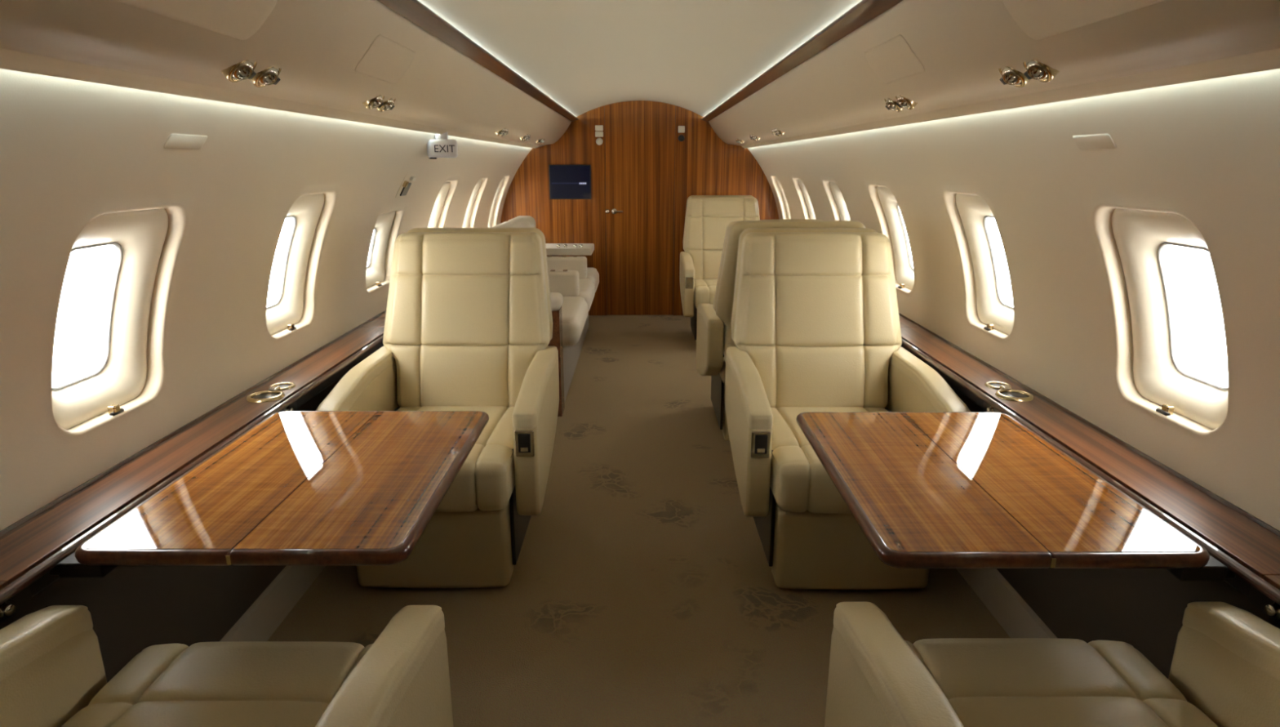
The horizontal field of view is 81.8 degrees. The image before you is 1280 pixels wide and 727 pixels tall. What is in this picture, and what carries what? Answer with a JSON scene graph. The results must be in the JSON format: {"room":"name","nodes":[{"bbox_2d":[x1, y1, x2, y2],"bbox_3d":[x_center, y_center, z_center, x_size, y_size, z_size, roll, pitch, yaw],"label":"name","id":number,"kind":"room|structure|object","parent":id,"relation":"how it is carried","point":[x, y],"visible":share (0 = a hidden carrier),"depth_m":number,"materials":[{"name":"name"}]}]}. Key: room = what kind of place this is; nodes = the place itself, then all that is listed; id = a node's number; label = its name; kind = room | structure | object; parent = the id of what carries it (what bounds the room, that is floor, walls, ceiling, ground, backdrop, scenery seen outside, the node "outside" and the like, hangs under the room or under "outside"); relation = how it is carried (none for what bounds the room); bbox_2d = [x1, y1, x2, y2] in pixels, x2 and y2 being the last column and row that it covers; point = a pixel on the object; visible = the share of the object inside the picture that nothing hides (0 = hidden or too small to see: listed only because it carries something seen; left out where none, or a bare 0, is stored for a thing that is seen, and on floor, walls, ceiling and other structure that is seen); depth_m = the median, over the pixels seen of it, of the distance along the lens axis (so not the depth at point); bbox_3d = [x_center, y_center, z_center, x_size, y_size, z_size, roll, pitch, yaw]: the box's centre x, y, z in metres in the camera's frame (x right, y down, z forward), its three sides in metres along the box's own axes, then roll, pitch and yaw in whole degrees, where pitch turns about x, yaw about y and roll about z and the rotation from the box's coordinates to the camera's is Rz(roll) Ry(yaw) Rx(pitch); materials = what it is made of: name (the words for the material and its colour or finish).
{"room":"aircraft cabin","nodes":[
{"label":"aircraft cabin","id":0,"kind":"room"},
{"bbox_2d":[0,68,533,530],"bbox_3d":[-0.924,-0.504,2.496,0.709,1.095,8.198,0,15,0],"label":"wall","id":1,"kind":"structure","parent":0,"point":[73,153],"depth_m":1.85,"materials":[{"name":"beige plastic"}]},
{"bbox_2d":[51,208,168,429],"bbox_3d":[-1.222,-0.109,1.685,0.189,0.482,0.375,0,15,0],"label":"window","id":2,"kind":"structure","parent":1,"relation":"in","point":[138,237],"depth_m":1.78,"materials":[{"name":"beige plastic"}]},
{"bbox_2d":[0,374,344,681],"bbox_3d":[-1.170,0.268,2.694,0.140,0.540,8.178,0,15,0],"label":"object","id":3,"kind":"structure","parent":1,"relation":"attached to","point":[132,608],"depth_m":1.70,"materials":[{"name":"brown"}]},
{"bbox_2d":[163,133,207,149],"bbox_3d":[-0.994,-0.485,1.620,0.025,0.030,0.140,0,15,0],"label":"coat hook cover","id":4,"kind":"object","parent":1,"relation":"attached to","point":[182,141],"visible":1,"depth_m":1.61,"materials":[{"name":"beige plastic"}]},
{"bbox_2d":[0,309,386,604],"bbox_3d":[-1.132,0.024,2.623,0.200,0.068,8.168,0,15,0],"label":"window ledge","id":5,"kind":"object","parent":1,"relation":"attached to","point":[33,545],"visible":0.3,"depth_m":1.69,"materials":[{"name":"brown wood"}]},
{"bbox_2d":[0,585,32,623],"bbox_3d":[-1.051,0.413,1.204,0.022,0.040,0.150,0,15,0],"label":"socket plate","id":6,"kind":"object","parent":5,"relation":"attached to","point":[20,600],"visible":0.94,"depth_m":1.24,"materials":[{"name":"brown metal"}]},
{"bbox_2d":[48,410,488,577],"bbox_3d":[-0.734,0.257,1.662,0.652,0.062,0.778,0,15,0],"label":"folding table","id":7,"kind":"object","parent":5,"relation":"attached to","point":[295,487],"visible":0.98,"depth_m":1.50,"materials":[{"name":"brown wood"}]},
{"bbox_2d":[246,382,295,402],"bbox_3d":[-1.120,0.083,2.255,0.104,0.016,0.195,0,15,0],"label":"cup holder","id":8,"kind":"object","parent":5,"relation":"on","point":[274,393],"visible":1,"depth_m":2.23,"materials":[{"name":"gold metal"}]},
{"bbox_2d":[282,400,297,410],"bbox_3d":[-1.051,0.146,2.194,0.022,0.040,0.150,0,15,0],"label":"socket plate","id":9,"kind":"object","parent":5,"relation":"attached to","point":[293,406],"visible":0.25,"depth_m":2.23,"materials":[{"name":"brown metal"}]},
{"bbox_2d":[114,0,277,39],"bbox_3d":[-0.651,-0.557,1.072,0.084,0.102,0.460,0,15,0],"label":"ceiling panel","id":10,"kind":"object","parent":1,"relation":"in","point":[240,20],"depth_m":1.18,"materials":[{"name":"beige plastic"}]},
{"bbox_2d":[220,59,257,82],"bbox_3d":[-0.749,-0.556,1.373,0.067,0.065,0.066,1,15,4],"label":"air nozzle","id":11,"kind":"object","parent":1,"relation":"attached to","point":[238,72],"visible":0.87,"depth_m":1.37,"materials":[{"name":"gold metal"}]},
{"bbox_2d":[248,66,281,88],"bbox_3d":[-0.749,-0.582,1.468,0.067,0.065,0.066,1,15,4],"label":"air nozzle","id":12,"kind":"object","parent":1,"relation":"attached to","point":[268,77],"visible":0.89,"depth_m":1.46,"materials":[{"name":"gold metal"}]},
{"bbox_2d":[219,564,325,641],"bbox_3d":[-1.119,0.575,2.776,0.082,0.105,8.178,0,15,0],"label":"baseboard","id":13,"kind":"structure","parent":1,"relation":"attached to","point":[259,622],"depth_m":2.21,"materials":[{"name":"beige"}]},
{"bbox_2d":[0,0,571,148],"bbox_3d":[-0.742,-0.896,2.379,0.327,0.232,8.176,0,15,0],"label":"panel","id":14,"kind":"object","parent":1,"relation":"attached to","point":[317,46],"depth_m":1.51,"materials":[{"name":"beige plastic"}]},
{"bbox_2d":[266,193,324,334],"bbox_3d":[-1.222,-0.347,2.568,0.189,0.482,0.375,0,15,0],"label":"window","id":15,"kind":"structure","parent":1,"relation":"in","point":[305,211],"depth_m":2.67,"materials":[{"name":"beige plastic"}]},
{"bbox_2d":[362,95,384,110],"bbox_3d":[-0.749,-0.744,2.068,0.067,0.065,0.066,1,15,4],"label":"air nozzle","id":16,"kind":"object","parent":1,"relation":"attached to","point":[376,102],"visible":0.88,"depth_m":2.06,"materials":[{"name":"gold metal"}]},
{"bbox_2d":[365,211,395,288],"bbox_3d":[-1.251,-0.533,3.466,0.129,0.354,0.375,0,15,0],"label":"window","id":17,"kind":"structure","parent":1,"relation":"in","point":[375,273],"depth_m":3.58,"materials":[{"name":"beige plastic"}]},
{"bbox_2d":[355,34,415,84],"bbox_3d":[-0.651,-0.778,1.903,0.069,0.084,0.320,0,15,0],"label":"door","id":18,"kind":"structure","parent":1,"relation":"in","point":[385,60],"depth_m":1.88,"materials":[{"name":"beige plastic"}]},
{"bbox_2d":[376,97,395,111],"bbox_3d":[-0.749,-0.769,2.163,0.067,0.065,0.066,1,15,4],"label":"air nozzle","id":19,"kind":"object","parent":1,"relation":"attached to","point":[388,104],"visible":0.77,"depth_m":2.16,"materials":[{"name":"gold metal"}]},
{"bbox_2d":[395,169,417,197],"bbox_3d":[-1.082,-0.834,3.431,0.070,0.122,0.160,0,15,0],"label":"exit latch","id":20,"kind":"object","parent":1,"relation":"attached to","point":[410,176],"visible":1,"depth_m":3.41,"materials":[{"name":"beige plastic"}]},
{"bbox_2d":[427,181,450,227],"bbox_3d":[-1.222,-0.823,4.335,0.189,0.482,0.375,0,15,0],"label":"window","id":21,"kind":"structure","parent":1,"relation":"in","point":[435,215],"depth_m":4.44,"materials":[{"name":"beige"}]},
{"bbox_2d":[426,131,457,159],"bbox_3d":[-0.903,-1.000,3.372,0.132,0.133,0.054,-6,16,-21],"label":"exit sign","id":22,"kind":"object","parent":1,"relation":"hanging from","point":[440,147],"visible":0.85,"depth_m":3.35,"materials":[{"name":"white plastic"}]},
{"bbox_2d":[462,178,481,227],"bbox_3d":[-1.222,-1.061,5.219,0.189,0.482,0.375,0,15,0],"label":"window","id":23,"kind":"structure","parent":1,"relation":"in","point":[466,221],"depth_m":5.34,"materials":[{"name":"beige plastic"}]},
{"bbox_2d":[377,0,577,121],"bbox_3d":[-0.553,-1.008,2.349,0.059,0.029,8.176,0,15,0],"label":"trim","id":24,"kind":"structure","parent":1,"relation":"attached to","point":[414,11],"depth_m":2.28,"materials":[{"name":"brown wood"}]},
{"bbox_2d":[487,176,504,227],"bbox_3d":[-1.222,-1.299,6.102,0.189,0.482,0.375,0,15,0],"label":"window","id":25,"kind":"structure","parent":1,"relation":"in","point":[491,216],"depth_m":6.24,"materials":[{"name":"beige plastic"}]},
{"bbox_2d":[494,128,506,135],"bbox_3d":[-0.749,-1.251,3.951,0.067,0.065,0.066,1,15,4],"label":"air nozzle","id":26,"kind":"object","parent":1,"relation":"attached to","point":[501,131],"visible":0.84,"depth_m":3.94,"materials":[{"name":"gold metal"}]},
{"bbox_2d":[499,128,508,136],"bbox_3d":[-0.749,-1.276,4.046,0.067,0.065,0.066,1,15,4],"label":"air nozzle","id":27,"kind":"object","parent":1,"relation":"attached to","point":[506,131],"visible":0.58,"depth_m":4.05,"materials":[{"name":"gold metal"}]},
{"bbox_2d":[519,133,528,140],"bbox_3d":[-0.749,-1.467,4.753,0.067,0.065,0.066,1,15,4],"label":"air nozzle","id":28,"kind":"object","parent":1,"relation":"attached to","point":[525,137],"visible":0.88,"depth_m":4.74,"materials":[{"name":"gold metal"}]},
{"bbox_2d":[535,138,542,143],"bbox_3d":[-0.749,-1.662,5.477,0.067,0.065,0.066,1,15,4],"label":"air nozzle","id":29,"kind":"object","parent":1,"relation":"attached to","point":[540,140],"visible":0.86,"depth_m":5.46,"materials":[{"name":"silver metal"}]},
{"bbox_2d":[266,315,1010,726],"bbox_3d":[0.000,0.638,2.819,2.440,0.040,8.228,0,15,0],"label":"floor","id":30,"kind":"structure","parent":0,"point":[642,591],"depth_m":2.36,"materials":[{"name":"carpet"}]},
{"bbox_2d":[0,604,453,726],"bbox_3d":[-0.685,0.665,0.826,0.691,0.946,1.213,0,15,0],"label":"lounge seat","id":31,"kind":"object","parent":30,"relation":"on","point":[52,673],"visible":1,"depth_m":1.22,"materials":[{"name":"beige leather"}]},
{"bbox_2d":[61,640,373,726],"bbox_3d":[-0.685,0.685,1.100,0.525,0.173,0.694,0,15,0],"label":"seat cushion","id":32,"kind":"object","parent":31,"relation":"on","point":[224,683],"depth_m":1.27,"materials":[{"name":"beige leather"}]},
{"bbox_2d":[315,227,559,587],"bbox_3d":[-0.665,0.096,2.675,0.691,1.082,0.998,0,15,0],"label":"lounge seat","id":33,"kind":"object","parent":30,"relation":"on","point":[468,323],"visible":0.81,"depth_m":2.77,"materials":[{"name":"beige leather"}]},
{"bbox_2d":[396,405,515,511],"bbox_3d":[-0.665,0.289,2.570,0.525,0.173,0.694,0,15,0],"label":"seat cushion","id":34,"kind":"object","parent":33,"relation":"on","point":[485,482],"depth_m":2.26,"materials":[{"name":"beige leather"}]},
{"bbox_2d":[382,231,551,406],"bbox_3d":[-0.665,-0.170,2.858,0.636,0.654,0.326,0,15,0],"label":"backrest cushion","id":35,"kind":"object","parent":33,"relation":"on","point":[468,313],"depth_m":2.79,"materials":[{"name":"beige leather"}]},
{"bbox_2d":[491,215,599,416],"bbox_3d":[-0.688,-0.518,4.987,0.705,1.065,2.300,0,15,0],"label":"divan","id":36,"kind":"object","parent":30,"relation":"on","point":[573,286],"visible":0.26,"depth_m":4.57,"materials":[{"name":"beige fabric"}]},
{"bbox_2d":[507,215,535,227],"bbox_3d":[-0.930,-0.931,5.818,0.180,0.430,0.480,0,15,0],"label":"cushion","id":37,"kind":"object","parent":36,"relation":"on","point":[529,217],"depth_m":5.84,"materials":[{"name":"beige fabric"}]},
{"bbox_2d":[561,296,587,346],"bbox_3d":[-0.647,-0.263,4.439,0.625,0.168,0.760,0,15,0],"label":"seat cushion","id":38,"kind":"object","parent":36,"relation":"on","point":[574,308],"depth_m":4.18,"materials":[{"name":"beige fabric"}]},
{"bbox_2d":[577,278,595,311],"bbox_3d":[-0.647,-0.478,5.236,0.625,0.168,0.640,0,15,0],"label":"seat cushion","id":39,"kind":"object","parent":36,"relation":"on","point":[587,288],"depth_m":5.11,"materials":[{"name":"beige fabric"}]},
{"bbox_2d":[586,267,599,292],"bbox_3d":[-0.647,-0.655,5.893,0.625,0.168,0.480,0,15,0],"label":"seat cushion","id":40,"kind":"object","parent":36,"relation":"on","point":[593,274],"depth_m":5.78,"materials":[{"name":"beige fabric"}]},
{"bbox_2d":[680,195,759,341],"bbox_3d":[0.668,-0.739,5.775,0.691,1.082,0.998,0,15,0],"label":"lounge seat","id":41,"kind":"object","parent":30,"relation":"on","point":[708,217],"visible":0.54,"depth_m":5.89,"materials":[{"name":"beige leather"}]},
{"bbox_2d":[693,278,717,308],"bbox_3d":[0.668,-0.546,5.669,0.525,0.173,0.694,0,15,0],"label":"seat cushion","id":42,"kind":"object","parent":41,"relation":"on","point":[704,289],"depth_m":5.36,"materials":[{"name":"beige leather"}]},
{"bbox_2d":[683,196,759,279],"bbox_3d":[0.668,-1.005,5.957,0.636,0.654,0.326,0,15,0],"label":"backrest cushion","id":43,"kind":"object","parent":41,"relation":"on","point":[707,219],"depth_m":5.90,"materials":[{"name":"beige leather"}]},
{"bbox_2d":[696,218,865,439],"bbox_3d":[0.655,-0.175,3.642,0.691,1.104,0.998,0,15,0],"label":"lounge seat","id":44,"kind":"object","parent":30,"relation":"on","point":[713,326],"visible":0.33,"depth_m":3.33,"materials":[{"name":"beige leather"}]},
{"bbox_2d":[719,351,725,383],"bbox_3d":[0.655,-0.051,3.833,0.525,0.173,0.694,0,15,0],"label":"seat cushion","id":45,"kind":"object","parent":44,"relation":"on","point":[722,371],"depth_m":3.53,"materials":[{"name":"beige leather"}]},
{"bbox_2d":[712,218,822,351],"bbox_3d":[0.655,-0.325,3.347,0.636,0.654,0.326,0,15,0],"label":"backrest cushion","id":46,"kind":"object","parent":44,"relation":"on","point":[722,304],"depth_m":3.25,"materials":[{"name":"beige leather"}]},
{"bbox_2d":[724,227,970,589],"bbox_3d":[0.680,0.099,2.666,0.691,1.082,0.998,0,15,0],"label":"lounge seat","id":47,"kind":"object","parent":30,"relation":"on","point":[815,326],"visible":0.86,"depth_m":2.77,"materials":[{"name":"beige leather"}]},
{"bbox_2d":[733,232,902,408],"bbox_3d":[0.680,-0.168,2.848,0.636,0.654,0.326,0,15,0],"label":"backrest cushion","id":48,"kind":"object","parent":47,"relation":"on","point":[815,314],"depth_m":2.78,"materials":[{"name":"beige leather"}]},
{"bbox_2d":[769,406,888,513],"bbox_3d":[0.680,0.292,2.560,0.525,0.173,0.694,0,15,0],"label":"seat cushion","id":49,"kind":"object","parent":47,"relation":"on","point":[799,482],"depth_m":2.25,"materials":[{"name":"beige leather"}]},
{"bbox_2d":[824,601,1279,726],"bbox_3d":[0.684,0.662,0.836,0.691,0.946,1.213,0,15,0],"label":"lounge seat","id":50,"kind":"object","parent":30,"relation":"on","point":[1224,671],"visible":1,"depth_m":1.22,"materials":[{"name":"beige leather"}]},
{"bbox_2d":[904,637,1218,726],"bbox_3d":[0.684,0.682,1.110,0.525,0.173,0.694,0,15,0],"label":"seat cushion","id":51,"kind":"object","parent":50,"relation":"on","point":[987,682],"depth_m":1.27,"materials":[{"name":"beige leather"}]},
{"bbox_2d":[500,105,778,315],"bbox_3d":[0.000,-1.328,6.524,2.518,1.830,0.050,0,15,0],"label":"wall","id":52,"kind":"structure","parent":0,"point":[560,220],"depth_m":6.44,"materials":[{"name":"brown wood"}]},
{"bbox_2d":[545,243,594,256],"bbox_3d":[-0.710,-0.684,6.377,0.620,0.662,0.370,0,15,0],"label":"console table","id":53,"kind":"object","parent":52,"relation":"attached to","point":[552,250],"visible":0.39,"depth_m":6.12,"materials":[{"name":"beige plastic"}]},
{"bbox_2d":[548,164,591,199],"bbox_3d":[-0.606,-1.574,6.418,0.362,0.292,0.026,0,15,0],"label":"wall screen","id":54,"kind":"object","parent":52,"relation":"attached to","point":[566,181],"visible":1,"depth_m":6.41,"materials":[{"name":"black"}]},
{"bbox_2d":[595,124,603,145],"bbox_3d":[-0.348,-1.950,6.318,0.068,0.162,0.024,0,15,0],"label":"wall speaker","id":55,"kind":"object","parent":52,"relation":"attached to","point":[599,141],"visible":1,"depth_m":6.31,"materials":[{"name":"beige plastic"}]},
{"bbox_2d":[604,100,675,315],"bbox_3d":[-0.001,-1.343,6.502,0.610,1.870,0.083,0,15,0],"label":"door","id":56,"kind":"structure","parent":52,"relation":"in","point":[640,135],"depth_m":6.49,"materials":[{"name":"brown wood"}]},
{"bbox_2d":[678,125,684,141],"bbox_3d":[0.354,-1.962,6.317,0.056,0.127,0.020,0,15,0],"label":"wall speaker","id":57,"kind":"object","parent":52,"relation":"attached to","point":[681,128],"visible":1,"depth_m":6.30,"materials":[{"name":"beige plastic"}]},
{"bbox_2d":[417,0,862,116],"bbox_3d":[0.000,-1.096,2.326,1.156,0.175,8.178,0,15,0],"label":"ceiling","id":58,"kind":"structure","parent":0,"point":[585,55],"depth_m":2.89,"materials":[{"name":"beige"}]},
{"bbox_2d":[746,68,1279,530],"bbox_3d":[0.924,-0.504,2.496,0.709,1.095,8.198,0,15,0],"label":"wall","id":59,"kind":"structure","parent":0,"point":[1206,153],"depth_m":1.85,"materials":[{"name":"beige plastic"}]},
{"bbox_2d":[737,138,744,143],"bbox_3d":[0.749,-1.662,5.475,0.067,0.065,0.066,2,15,6],"label":"air nozzle","id":60,"kind":"object","parent":59,"relation":"attached to","point":[738,140],"visible":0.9,"depth_m":5.46,"materials":[{"name":"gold metal"}]},
{"bbox_2d":[751,133,760,140],"bbox_3d":[0.749,-1.466,4.751,0.067,0.065,0.066,2,15,6],"label":"air nozzle","id":61,"kind":"object","parent":59,"relation":"attached to","point":[754,137],"visible":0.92,"depth_m":4.74,"materials":[{"name":"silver metal"}]},
{"bbox_2d":[771,128,780,136],"bbox_3d":[0.749,-1.276,4.044,0.067,0.065,0.066,2,15,6],"label":"air nozzle","id":62,"kind":"object","parent":59,"relation":"attached to","point":[773,131],"visible":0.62,"depth_m":4.05,"materials":[{"name":"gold metal"}]},
{"bbox_2d":[773,128,785,135],"bbox_3d":[0.749,-1.251,3.950,0.067,0.065,0.066,2,15,6],"label":"air nozzle","id":63,"kind":"object","parent":59,"relation":"attached to","point":[777,131],"visible":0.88,"depth_m":3.94,"materials":[{"name":"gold metal"}]},
{"bbox_2d":[775,176,791,218],"bbox_3d":[1.222,-1.299,6.102,0.189,0.482,0.375,0,15,0],"label":"window","id":64,"kind":"structure","parent":59,"relation":"in","point":[788,216],"depth_m":6.23,"materials":[{"name":"beige plastic"}]},
{"bbox_2d":[702,0,902,121],"bbox_3d":[0.553,-1.008,2.349,0.059,0.029,8.176,0,15,0],"label":"trim","id":65,"kind":"structure","parent":59,"relation":"attached to","point":[865,11],"depth_m":2.28,"materials":[{"name":"brown wood"}]},
{"bbox_2d":[798,178,815,219],"bbox_3d":[1.222,-1.061,5.219,0.189,0.482,0.375,0,15,0],"label":"window","id":66,"kind":"structure","parent":59,"relation":"in","point":[809,205],"depth_m":5.33,"materials":[{"name":"beige plastic"}]},
{"bbox_2d":[829,181,850,220],"bbox_3d":[1.222,-0.823,4.335,0.189,0.482,0.375,0,15,0],"label":"window","id":67,"kind":"structure","parent":59,"relation":"in","point":[844,215],"depth_m":4.43,"materials":[{"name":"beige plastic"}]},
{"bbox_2d":[884,97,903,111],"bbox_3d":[0.749,-0.769,2.162,0.067,0.065,0.066,2,15,6],"label":"air nozzle","id":68,"kind":"object","parent":59,"relation":"attached to","point":[891,104],"visible":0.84,"depth_m":2.16,"materials":[{"name":"gold metal"}]},
{"bbox_2d":[877,186,914,289],"bbox_3d":[1.222,-0.585,3.452,0.189,0.482,0.375,0,15,0],"label":"window","id":69,"kind":"structure","parent":59,"relation":"in","point":[904,273],"depth_m":3.56,"materials":[{"name":"beige plastic"}]},
{"bbox_2d":[895,95,917,110],"bbox_3d":[0.749,-0.743,2.067,0.067,0.065,0.066,2,15,6],"label":"air nozzle","id":70,"kind":"object","parent":59,"relation":"attached to","point":[903,102],"visible":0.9,"depth_m":2.06,"materials":[{"name":"gold metal"}]},
{"bbox_2d":[955,193,1013,334],"bbox_3d":[1.222,-0.347,2.568,0.189,0.482,0.375,0,15,0],"label":"window","id":71,"kind":"structure","parent":59,"relation":"in","point":[974,211],"depth_m":2.67,"materials":[{"name":"beige plastic"}]},
{"bbox_2d":[708,0,1279,148],"bbox_3d":[0.742,-0.896,2.379,0.327,0.232,8.176,0,15,0],"label":"overhead panel","id":72,"kind":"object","parent":59,"relation":"attached to","point":[962,46],"depth_m":1.51,"materials":[{"name":"beige plastic"}]},
{"bbox_2d":[864,34,924,84],"bbox_3d":[0.651,-0.778,1.903,0.069,0.084,0.320,0,15,0],"label":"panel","id":73,"kind":"structure","parent":72,"relation":"in","point":[894,60],"depth_m":1.88,"materials":[{"name":"beige plastic"}]},
{"bbox_2d":[1002,0,1165,39],"bbox_3d":[0.651,-0.557,1.072,0.084,0.102,0.460,0,15,0],"label":"ceiling panel","id":74,"kind":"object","parent":72,"relation":"in","point":[1039,20],"depth_m":1.18,"materials":[{"name":"beige plastic"}]},
{"bbox_2d":[956,568,1057,638],"bbox_3d":[1.119,0.575,2.776,0.082,0.105,8.178,0,15,0],"label":"baseboard","id":75,"kind":"structure","parent":59,"relation":"attached to","point":[1009,608],"depth_m":2.22,"materials":[{"name":"beige carpet"}]},
{"bbox_2d":[998,66,1031,88],"bbox_3d":[0.749,-0.581,1.466,0.067,0.065,0.066,2,15,6],"label":"air nozzle","id":76,"kind":"object","parent":59,"relation":"attached to","point":[1011,77],"visible":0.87,"depth_m":1.46,"materials":[{"name":"gold metal"}]},
{"bbox_2d":[1022,59,1059,82],"bbox_3d":[0.749,-0.556,1.372,0.067,0.065,0.066,2,15,6],"label":"air nozzle","id":77,"kind":"object","parent":59,"relation":"attached to","point":[1041,72],"visible":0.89,"depth_m":1.37,"materials":[{"name":"gold metal"}]},
{"bbox_2d":[898,312,1279,604],"bbox_3d":[1.132,0.024,2.623,0.200,0.068,8.168,0,15,0],"label":"window ledge","id":78,"kind":"object","parent":59,"relation":"attached to","point":[1249,546],"visible":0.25,"depth_m":1.68,"materials":[{"name":"brown wood"}]},
{"bbox_2d":[982,400,999,412],"bbox_3d":[1.051,0.146,2.194,0.022,0.040,0.150,0,15,0],"label":"socket plate","id":79,"kind":"object","parent":78,"relation":"attached to","point":[986,407],"visible":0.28,"depth_m":2.22,"materials":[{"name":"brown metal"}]},
{"bbox_2d":[984,381,1033,401],"bbox_3d":[1.125,0.081,2.264,0.104,0.016,0.195,0,15,0],"label":"cup holder","id":80,"kind":"object","parent":78,"relation":"on","point":[1005,391],"visible":1,"depth_m":2.24,"materials":[{"name":"gold metal"}]},
{"bbox_2d":[795,411,1235,580],"bbox_3d":[0.740,0.260,1.653,0.640,0.062,0.778,0,15,0],"label":"folding table","id":81,"kind":"object","parent":78,"relation":"attached to","point":[925,489],"visible":0.98,"depth_m":1.47,"materials":[{"name":"brown wood"}]},
{"bbox_2d":[1247,585,1279,623],"bbox_3d":[1.051,0.413,1.204,0.022,0.040,0.150,0,15,0],"label":"socket plate","id":82,"kind":"object","parent":78,"relation":"attached to","point":[1260,600],"visible":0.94,"depth_m":1.24,"materials":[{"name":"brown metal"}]},
{"bbox_2d":[1072,133,1116,149],"bbox_3d":[0.994,-0.485,1.620,0.025,0.030,0.140,0,15,0],"label":"coat hook cover","id":83,"kind":"object","parent":59,"relation":"attached to","point":[1097,141],"visible":1,"depth_m":1.61,"materials":[{"name":"beige plastic"}]},
{"bbox_2d":[949,385,1279,678],"bbox_3d":[1.170,0.268,2.694,0.140,0.540,8.178,0,15,0],"label":"trim","id":84,"kind":"structure","parent":59,"relation":"attached to","point":[1143,608],"depth_m":1.71,"materials":[{"name":"brown"}]},
{"bbox_2d":[1111,208,1228,429],"bbox_3d":[1.222,-0.109,1.685,0.189,0.482,0.375,0,15,0],"label":"window","id":85,"kind":"structure","parent":59,"relation":"in","point":[1141,237],"depth_m":1.78,"materials":[{"name":"beige plastic"}]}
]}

